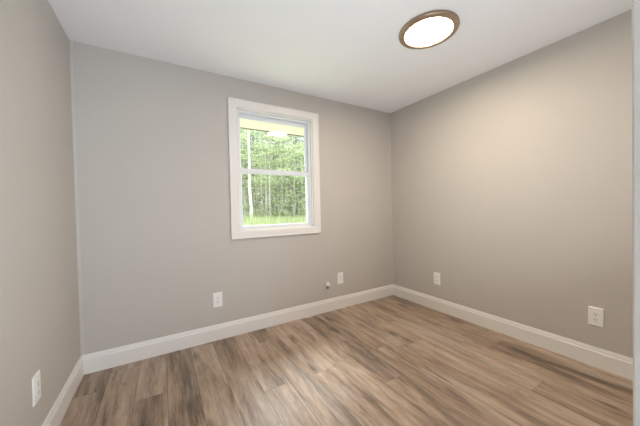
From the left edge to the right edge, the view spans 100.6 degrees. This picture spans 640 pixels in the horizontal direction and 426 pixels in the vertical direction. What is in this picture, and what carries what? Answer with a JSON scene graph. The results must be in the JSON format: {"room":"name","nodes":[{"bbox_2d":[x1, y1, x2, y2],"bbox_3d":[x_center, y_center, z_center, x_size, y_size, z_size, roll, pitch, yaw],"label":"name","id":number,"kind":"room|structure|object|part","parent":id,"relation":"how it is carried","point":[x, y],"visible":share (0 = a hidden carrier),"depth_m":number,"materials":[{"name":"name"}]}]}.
{"room":"empty bedroom","nodes":[
{"label":"empty bedroom","id":0,"kind":"room"},
{"bbox_2d":[0,0,80,425],"bbox_3d":[-0.771,-0.021,0.127,0.120,2.440,4.450,-2,1,-31],"label":"wall","id":1,"kind":"structure","parent":0,"point":[40,326],"depth_m":1.32,"materials":[{"name":"paint"}]},
{"bbox_2d":[32,370,40,406],"bbox_3d":[-1.352,0.835,1.270,0.009,0.133,0.081,-2,1,-31],"label":"electrical outlet","id":2,"kind":"object","parent":1,"relation":"attached to","point":[36,380],"visible":1,"depth_m":1.26,"materials":[{"name":"white plastic"}]},
{"bbox_2d":[42,356,83,425],"bbox_3d":[-1.103,1.123,0.874,0.014,0.142,2.534,-2,1,-31],"label":"baseboard","id":3,"kind":"structure","parent":1,"relation":"attached to","point":[59,408],"depth_m":1.59,"materials":[{"name":"white paint"}]},
{"bbox_2d":[73,41,391,354],"bbox_3d":[-0.447,-0.072,2.824,3.203,2.440,0.150,-2,1,-31],"label":"wall","id":4,"kind":"structure","parent":0,"point":[156,244],"depth_m":2.32,"materials":[{"name":"paint"}]},
{"bbox_2d":[69,40,83,355],"bbox_3d":[-1.775,-0.100,1.940,0.019,2.298,0.006,-2,1,-31],"label":"trim","id":5,"kind":"structure","parent":4,"relation":"attached to","point":[70,41],"depth_m":1.94,"materials":[{"name":"grey paint"}]},
{"bbox_2d":[213,292,222,307],"bbox_3d":[-0.939,0.797,2.441,0.081,0.133,0.009,-2,1,-31],"label":"electrical outlet","id":6,"kind":"object","parent":4,"relation":"attached to","point":[217,297],"visible":1,"depth_m":2.44,"materials":[{"name":"white plastic"}]},
{"bbox_2d":[82,284,392,374],"bbox_3d":[-0.380,1.077,2.772,3.203,0.142,0.014,-2,1,-31],"label":"baseboard","id":7,"kind":"structure","parent":4,"relation":"attached to","point":[109,358],"depth_m":2.43,"materials":[{"name":"white paint"}]},
{"bbox_2d":[240,119,303,135],"bbox_3d":[-0.284,-1.211,3.268,8.000,0.365,0.450,-2,1,-31],"label":"eave","id":8,"kind":"object","parent":4,"relation":"attached to","point":[244,123],"visible":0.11,"depth_m":3.27},
{"bbox_2d":[240,127,303,136],"bbox_3d":[-0.402,-1.092,3.472,8.000,0.140,0.022,-2,1,-31],"label":"fascia","id":9,"kind":"object","parent":8,"relation":"attached to","point":[240,127],"visible":0.11,"depth_m":3.34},
{"bbox_2d":[227,97,320,239],"bbox_3d":[-0.470,-0.430,2.809,0.980,1.333,0.190,-2,1,-31],"label":"window","id":10,"kind":"structure","parent":4,"relation":"in","point":[311,174],"depth_m":2.73,"materials":[{"name":"white paint"}]},
{"bbox_3d":[-0.484,-0.700,2.818,0.778,0.592,0.028,-2,1,-31],"label":"sash","id":11,"kind":"part","parent":10,"relation":"part of","materials":[{"name":"white plastic"}]},
{"bbox_3d":[-0.470,-0.426,2.810,0.804,1.164,0.088,-2,1,-31],"label":"frame","id":12,"kind":"part","parent":10,"relation":"part of","materials":[{"name":"white plastic"}]},
{"bbox_3d":[-0.454,-0.152,2.798,0.778,0.590,0.028,-2,1,-31],"label":"sash","id":13,"kind":"part","parent":10,"relation":"part of","materials":[{"name":"white plastic"}]},
{"bbox_2d":[337,272,342,283],"bbox_3d":[0.242,0.770,3.146,0.081,0.133,0.009,-2,1,-31],"label":"electrical outlet","id":14,"kind":"object","parent":4,"relation":"attached to","point":[340,274],"visible":1,"depth_m":3.14,"materials":[{"name":"white plastic"}]},
{"bbox_2d":[389,113,392,283],"bbox_3d":[0.958,-0.186,3.572,0.019,2.298,0.006,-2,1,-31],"label":"trim","id":15,"kind":"structure","parent":4,"relation":"attached to","point":[389,113],"depth_m":3.57,"materials":[{"name":"grey paint"}]},
{"bbox_2d":[48,0,631,112],"bbox_3d":[0.627,-1.346,0.958,3.443,0.120,4.450,-2,1,-31],"label":"ceiling","id":16,"kind":"structure","parent":0,"point":[351,52],"depth_m":1.93,"materials":[{"name":"paint"}]},
{"bbox_2d":[399,10,459,48],"bbox_3d":[0.772,-1.292,1.898,0.401,0.025,0.401,-2,1,-31],"label":"recessed light","id":17,"kind":"object","parent":16,"relation":"in","point":[429,29],"visible":1,"depth_m":1.86,"materials":[{"name":"brown metal"}]},
{"bbox_2d":[405,17,452,45],"bbox_3d":[0.772,-1.289,1.898,0.317,0.006,0.317,-2,1,-31],"label":"diffuser","id":18,"kind":"object","parent":17,"relation":"attached to","point":[426,31],"depth_m":1.89,"materials":[{"name":"white"}]},
{"bbox_2d":[59,295,632,425],"bbox_3d":[0.683,1.213,0.999,3.443,0.120,4.450,-2,1,-31],"label":"floor","id":19,"kind":"structure","parent":0,"point":[392,360],"depth_m":1.81,"materials":[{"name":"wood"}]},
{"bbox_2d":[390,9,632,357],"bbox_3d":[2.081,-0.111,1.830,0.120,2.440,4.450,-2,1,-31],"label":"wall","id":20,"kind":"structure","parent":0,"point":[512,180],"depth_m":2.22,"materials":[{"name":"paint"}]},
{"bbox_2d":[434,272,439,284],"bbox_3d":[1.325,0.744,3.015,0.009,0.133,0.081,-2,1,-31],"label":"electrical outlet","id":21,"kind":"object","parent":20,"relation":"attached to","point":[436,275],"visible":1,"depth_m":3.01,"materials":[{"name":"white plastic"}]},
{"bbox_2d":[393,284,632,379],"bbox_3d":[1.634,1.037,2.508,0.014,0.142,2.534,-2,1,-31],"label":"baseboard","id":22,"kind":"structure","parent":20,"relation":"attached to","point":[611,362],"depth_m":2.24,"materials":[{"name":"white paint"}]},
{"bbox_2d":[588,306,603,327],"bbox_3d":[1.984,0.747,1.912,0.009,0.133,0.081,-2,1,-31],"label":"electrical outlet","id":23,"kind":"object","parent":20,"relation":"attached to","point":[595,315],"visible":1,"depth_m":1.91,"materials":[{"name":"white plastic"}]},
{"bbox_3d":[0.921,-0.065,0.533,3.203,2.440,0.120,-2,1,-31],"label":"wall","id":24,"kind":"structure","parent":0,"visible":0},
{"bbox_2d":[632,0,639,425],"bbox_3d":[-0.025,0.122,-0.021,0.972,2.125,0.136,-2,1,-31],"label":"door","id":25,"kind":"structure","parent":24,"relation":"in","point":[635,3],"depth_m":0.24,"materials":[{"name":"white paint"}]},
{"label":"outside","id":26,"kind":"structure","parent":0,"visible":0},
{"bbox_2d":[242,153,304,212],"bbox_3d":[-6.376,-5.027,28.882,36.000,10.280,29.000,-2,1,-31],"label":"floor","id":27,"kind":"structure","parent":26,"point":[259,153],"depth_m":23.32,"materials":[{"name":"green plant"}]},
{"bbox_2d":[241,129,259,187],"bbox_3d":[-6.822,-5.467,23.365,4.157,7.926,5.124,-1,1,24],"label":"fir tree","id":28,"kind":"object","parent":27,"relation":"on","point":[243,129],"visible":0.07,"depth_m":23.41,"materials":[{"name":"green plant"}]},
{"bbox_2d":[241,135,267,212],"bbox_3d":[-4.000,-3.140,15.397,2.600,6.980,2.074,-1,1,-11],"label":"tree","id":29,"kind":"object","parent":27,"relation":"on","point":[253,135],"visible":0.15,"depth_m":15.35,"materials":[{"name":"green plant"}]},
{"bbox_2d":[241,130,268,212],"bbox_3d":[-4.642,-2.549,17.660,3.254,6.204,4.011,0,1,39],"label":"fir tree","id":30,"kind":"object","parent":27,"relation":"on","point":[249,130],"visible":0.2,"depth_m":17.61,"materials":[{"name":"green plant"}]},
{"bbox_2d":[240,133,269,212],"bbox_3d":[-4.168,-2.948,13.533,3.013,6.680,4.053,-1,1,21],"label":"tree","id":31,"kind":"object","parent":27,"relation":"on","point":[258,133],"visible":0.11,"depth_m":13.56,"materials":[{"name":"green plant"}]},
{"bbox_2d":[242,130,273,204],"bbox_3d":[-4.821,-4.221,19.763,2.985,8.014,2.381,-2,1,-32],"label":"tree","id":32,"kind":"object","parent":27,"relation":"on","point":[251,130],"visible":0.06,"depth_m":19.67,"materials":[{"name":"green plant"}]},
{"bbox_2d":[251,133,268,209],"bbox_3d":[-3.880,-2.796,18.053,2.123,6.086,2.902,-1,1,36],"label":"birch tree","id":33,"kind":"object","parent":27,"relation":"on","point":[260,133],"visible":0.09,"depth_m":18.09,"materials":[{"name":"green plant"}]},
{"bbox_2d":[241,134,280,185],"bbox_3d":[-6.160,-6.423,24.911,4.637,8.841,5.715,-1,1,22],"label":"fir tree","id":34,"kind":"object","parent":27,"relation":"on","point":[249,134],"visible":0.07,"depth_m":25.01,"materials":[{"name":"green plant"}]},
{"bbox_2d":[243,132,283,212],"bbox_3d":[-3.920,-3.000,19.291,3.605,6.873,4.443,-1,1,26],"label":"fir tree","id":35,"kind":"object","parent":27,"relation":"on","point":[261,132],"visible":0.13,"depth_m":19.16,"materials":[{"name":"green plant"}]},
{"bbox_2d":[245,133,284,203],"bbox_3d":[-4.546,-4.688,21.501,3.712,8.228,4.992,-1,1,20],"label":"tree","id":36,"kind":"object","parent":27,"relation":"on","point":[259,133],"visible":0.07,"depth_m":21.39,"materials":[{"name":"green plant"}]},
{"bbox_2d":[253,141,292,210],"bbox_3d":[-3.014,-2.647,19.404,3.926,6.073,3.185,-1,1,36],"label":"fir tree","id":37,"kind":"object","parent":27,"relation":"on","point":[271,141],"visible":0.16,"depth_m":19.26,"materials":[{"name":"green plant"}]},
{"bbox_2d":[263,133,292,212],"bbox_3d":[-2.536,-3.151,16.341,2.602,6.985,2.076,-1,1,1],"label":"tree","id":38,"kind":"object","parent":27,"relation":"on","point":[274,133],"visible":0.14,"depth_m":16.40,"materials":[{"name":"green plant"}]},
{"bbox_2d":[262,132,304,211],"bbox_3d":[-1.744,-3.045,15.274,3.082,6.831,4.145,-2,1,-20],"label":"tree","id":39,"kind":"object","parent":27,"relation":"on","point":[262,132],"visible":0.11,"depth_m":15.24,"materials":[{"name":"green plant"}]},
{"bbox_2d":[275,136,304,211],"bbox_3d":[-1.060,-2.990,16.517,3.963,6.532,2.946,-1,1,8],"label":"tree","id":40,"kind":"object","parent":27,"relation":"on","point":[296,136],"visible":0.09,"depth_m":16.32,"materials":[{"name":"green plant"}]},
{"bbox_2d":[278,142,302,211],"bbox_3d":[-2.309,-3.341,18.189,2.618,7.070,2.117,-1,1,-4],"label":"tree","id":41,"kind":"object","parent":27,"relation":"on","point":[287,142],"visible":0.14,"depth_m":18.10,"materials":[{"name":"green plant"}]},
{"bbox_2d":[282,135,300,202],"bbox_3d":[-2.131,-2.989,20.817,3.492,6.448,4.090,-2,1,-22],"label":"fir tree","id":42,"kind":"object","parent":27,"relation":"on","point":[289,135],"visible":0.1,"depth_m":20.75,"materials":[{"name":"green plant"}]},
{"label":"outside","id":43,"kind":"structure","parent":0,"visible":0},
{"bbox_3d":[3.961,0.686,11.871,36.000,1.239,10.840,-2,1,-31],"label":"lawn","id":44,"kind":"structure","parent":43,"visible":0},
{"bbox_2d":[242,193,257,217],"bbox_3d":[-3.380,-0.199,12.042,1.236,1.387,1.263,-1,1,39],"label":"shrub","id":45,"kind":"object","parent":44,"relation":"on","point":[246,196],"visible":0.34,"depth_m":12.04,"materials":[{"name":"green plant"}]},
{"bbox_2d":[242,177,264,215],"bbox_3d":[-3.276,-0.535,11.109,2.021,2.193,1.986,-2,1,-29],"label":"shrub","id":46,"kind":"object","parent":44,"relation":"on","point":[244,184],"visible":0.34,"depth_m":10.86,"materials":[{"name":"green plant"}]},
{"bbox_2d":[240,133,271,182],"bbox_3d":[-3.517,-1.560,10.920,2.550,4.143,2.970,-2,1,-31],"label":"sapling","id":47,"kind":"object","parent":44,"relation":"on","point":[244,150],"visible":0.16,"depth_m":10.70,"materials":[{"name":"green plant"}]},
{"bbox_2d":[242,179,271,214],"bbox_3d":[-3.039,-0.653,12.991,2.046,2.220,2.010,-1,1,2],"label":"shrub","id":48,"kind":"object","parent":44,"relation":"on","point":[258,200],"visible":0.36,"depth_m":12.63,"materials":[{"name":"green plant"}]},
{"bbox_2d":[240,129,279,215],"bbox_3d":[-3.129,-1.577,11.119,2.584,4.198,3.010,-2,1,-45],"label":"sapling","id":49,"kind":"object","parent":44,"relation":"on","point":[244,131],"visible":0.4,"depth_m":11.25,"materials":[{"name":"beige plant"}]},
{"bbox_2d":[253,193,268,215],"bbox_3d":[-2.959,-0.331,13.454,1.218,1.368,1.245,-1,1,-9],"label":"shrub","id":50,"kind":"object","parent":44,"relation":"on","point":[257,193],"visible":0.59,"depth_m":13.36,"materials":[{"name":"green plant"}]},
{"bbox_2d":[240,130,283,216],"bbox_3d":[-3.184,-1.766,12.385,3.177,4.432,2.728,-2,1,-36],"label":"sapling","id":51,"kind":"object","parent":44,"relation":"on","point":[259,142],"visible":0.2,"depth_m":12.45,"materials":[{"name":"green plant"}]},
{"bbox_2d":[240,128,289,216],"bbox_3d":[-2.955,-2.741,10.677,3.125,6.553,2.294,-2,1,-37],"label":"birch tree","id":52,"kind":"object","parent":44,"relation":"on","point":[247,141],"visible":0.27,"depth_m":10.57,"materials":[{"name":"white plant"}]},
{"bbox_2d":[241,130,300,215],"bbox_3d":[-2.503,-2.936,11.756,4.124,6.798,3.066,-1,1,-6],"label":"tree","id":53,"kind":"object","parent":44,"relation":"on","point":[264,149],"visible":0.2,"depth_m":11.94,"materials":[{"name":"beige plant"}]},
{"bbox_2d":[245,130,299,213],"bbox_3d":[-2.380,-3.224,13.587,3.220,7.138,4.330,-1,1,16],"label":"tree","id":54,"kind":"object","parent":44,"relation":"on","point":[270,158],"visible":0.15,"depth_m":13.66,"materials":[{"name":"green plant"}]},
{"bbox_2d":[242,131,304,215],"bbox_3d":[-1.960,-1.483,11.179,2.868,3.947,2.419,-1,1,-4],"label":"sapling","id":55,"kind":"object","parent":44,"relation":"on","point":[272,151],"visible":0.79,"depth_m":11.13,"materials":[{"name":"green plant"}]},
{"bbox_2d":[243,209,305,225],"bbox_3d":[0.023,0.239,14.069,14.214,1.038,11.274,-2,1,-31],"label":"grass","id":56,"kind":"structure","parent":44,"relation":"on","point":[282,219],"depth_m":9.35,"materials":[{"name":"green plant"}]},
{"bbox_2d":[261,186,291,215],"bbox_3d":[-1.822,-0.375,11.920,1.497,1.681,1.530,-1,1,-2],"label":"shrub","id":57,"kind":"object","parent":44,"relation":"on","point":[274,187],"visible":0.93,"depth_m":11.83,"materials":[{"name":"green plant"}]},
{"bbox_2d":[260,182,292,212],"bbox_3d":[-2.206,-0.685,13.617,1.908,2.107,1.942,-1,1,14],"label":"shrub","id":58,"kind":"object","parent":44,"relation":"on","point":[273,182],"visible":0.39,"depth_m":13.70,"materials":[{"name":"green plant"}]},
{"bbox_2d":[255,135,302,214],"bbox_3d":[-1.720,-1.801,12.569,2.698,4.382,3.141,-1,1,8],"label":"sapling","id":59,"kind":"object","parent":44,"relation":"on","point":[279,135],"visible":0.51,"depth_m":12.29,"materials":[{"name":"green plant"}]},
{"bbox_2d":[267,135,294,212],"bbox_3d":[-2.063,-2.304,13.380,1.829,5.242,2.500,-2,1,-15],"label":"birch tree","id":60,"kind":"object","parent":44,"relation":"on","point":[268,135],"visible":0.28,"depth_m":13.41,"materials":[{"name":"green plant"}]},
{"bbox_2d":[262,133,303,216],"bbox_3d":[-1.025,-1.853,12.088,3.228,4.502,2.772,-2,1,-42],"label":"sapling","id":61,"kind":"object","parent":44,"relation":"on","point":[288,143],"visible":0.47,"depth_m":11.81,"materials":[{"name":"green plant"}]},
{"bbox_2d":[270,187,299,214],"bbox_3d":[-1.809,-0.500,13.818,1.614,1.771,1.580,-1,1,1],"label":"shrub","id":62,"kind":"object","parent":44,"relation":"on","point":[284,197],"visible":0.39,"depth_m":13.85,"materials":[{"name":"green plant"}]},
{"bbox_2d":[270,134,303,213],"bbox_3d":[-1.490,-2.933,13.384,2.446,6.566,1.951,-1,1,-12],"label":"tree","id":63,"kind":"object","parent":44,"relation":"on","point":[294,163],"visible":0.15,"depth_m":13.35,"materials":[{"name":"green plant"}]},
{"bbox_2d":[271,176,303,214],"bbox_3d":[-1.315,-0.700,12.658,2.046,2.220,2.010,-1,1,17],"label":"shrub","id":64,"kind":"object","parent":44,"relation":"on","point":[284,183],"visible":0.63,"depth_m":12.37,"materials":[{"name":"green plant"}]},
{"bbox_2d":[272,136,304,214],"bbox_3d":[-0.864,-1.846,12.527,2.718,4.415,3.165,-1,1,-15],"label":"sapling","id":65,"kind":"object","parent":44,"relation":"on","point":[300,152],"visible":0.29,"depth_m":12.70,"materials":[{"name":"green plant"}]},
{"bbox_2d":[277,185,305,216],"bbox_3d":[-1.122,-0.382,11.627,1.537,1.688,1.503,-2,1,-20],"label":"shrub","id":66,"kind":"object","parent":44,"relation":"on","point":[293,186],"visible":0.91,"depth_m":11.53,"materials":[{"name":"green plant"}]},
{"bbox_2d":[284,181,305,215],"bbox_3d":[-1.079,-0.579,12.656,1.731,1.912,1.762,-1,1,29],"label":"shrub","id":67,"kind":"object","parent":44,"relation":"on","point":[302,193],"visible":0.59,"depth_m":12.37,"materials":[{"name":"green plant"}]},
{"bbox_2d":[290,148,304,188],"bbox_3d":[-0.030,-1.751,13.246,3.076,4.234,2.594,-1,1,-3],"label":"sapling","id":68,"kind":"object","parent":44,"relation":"on","point":[302,148],"visible":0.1,"depth_m":12.94,"materials":[{"name":"green plant"}]},
{"bbox_2d":[294,190,305,213],"bbox_3d":[-0.630,-0.397,12.181,1.400,1.572,1.431,-1,1,14],"label":"shrub","id":69,"kind":"object","parent":44,"relation":"on","point":[304,204],"visible":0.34,"depth_m":11.98,"materials":[{"name":"green plant"}]}
]}

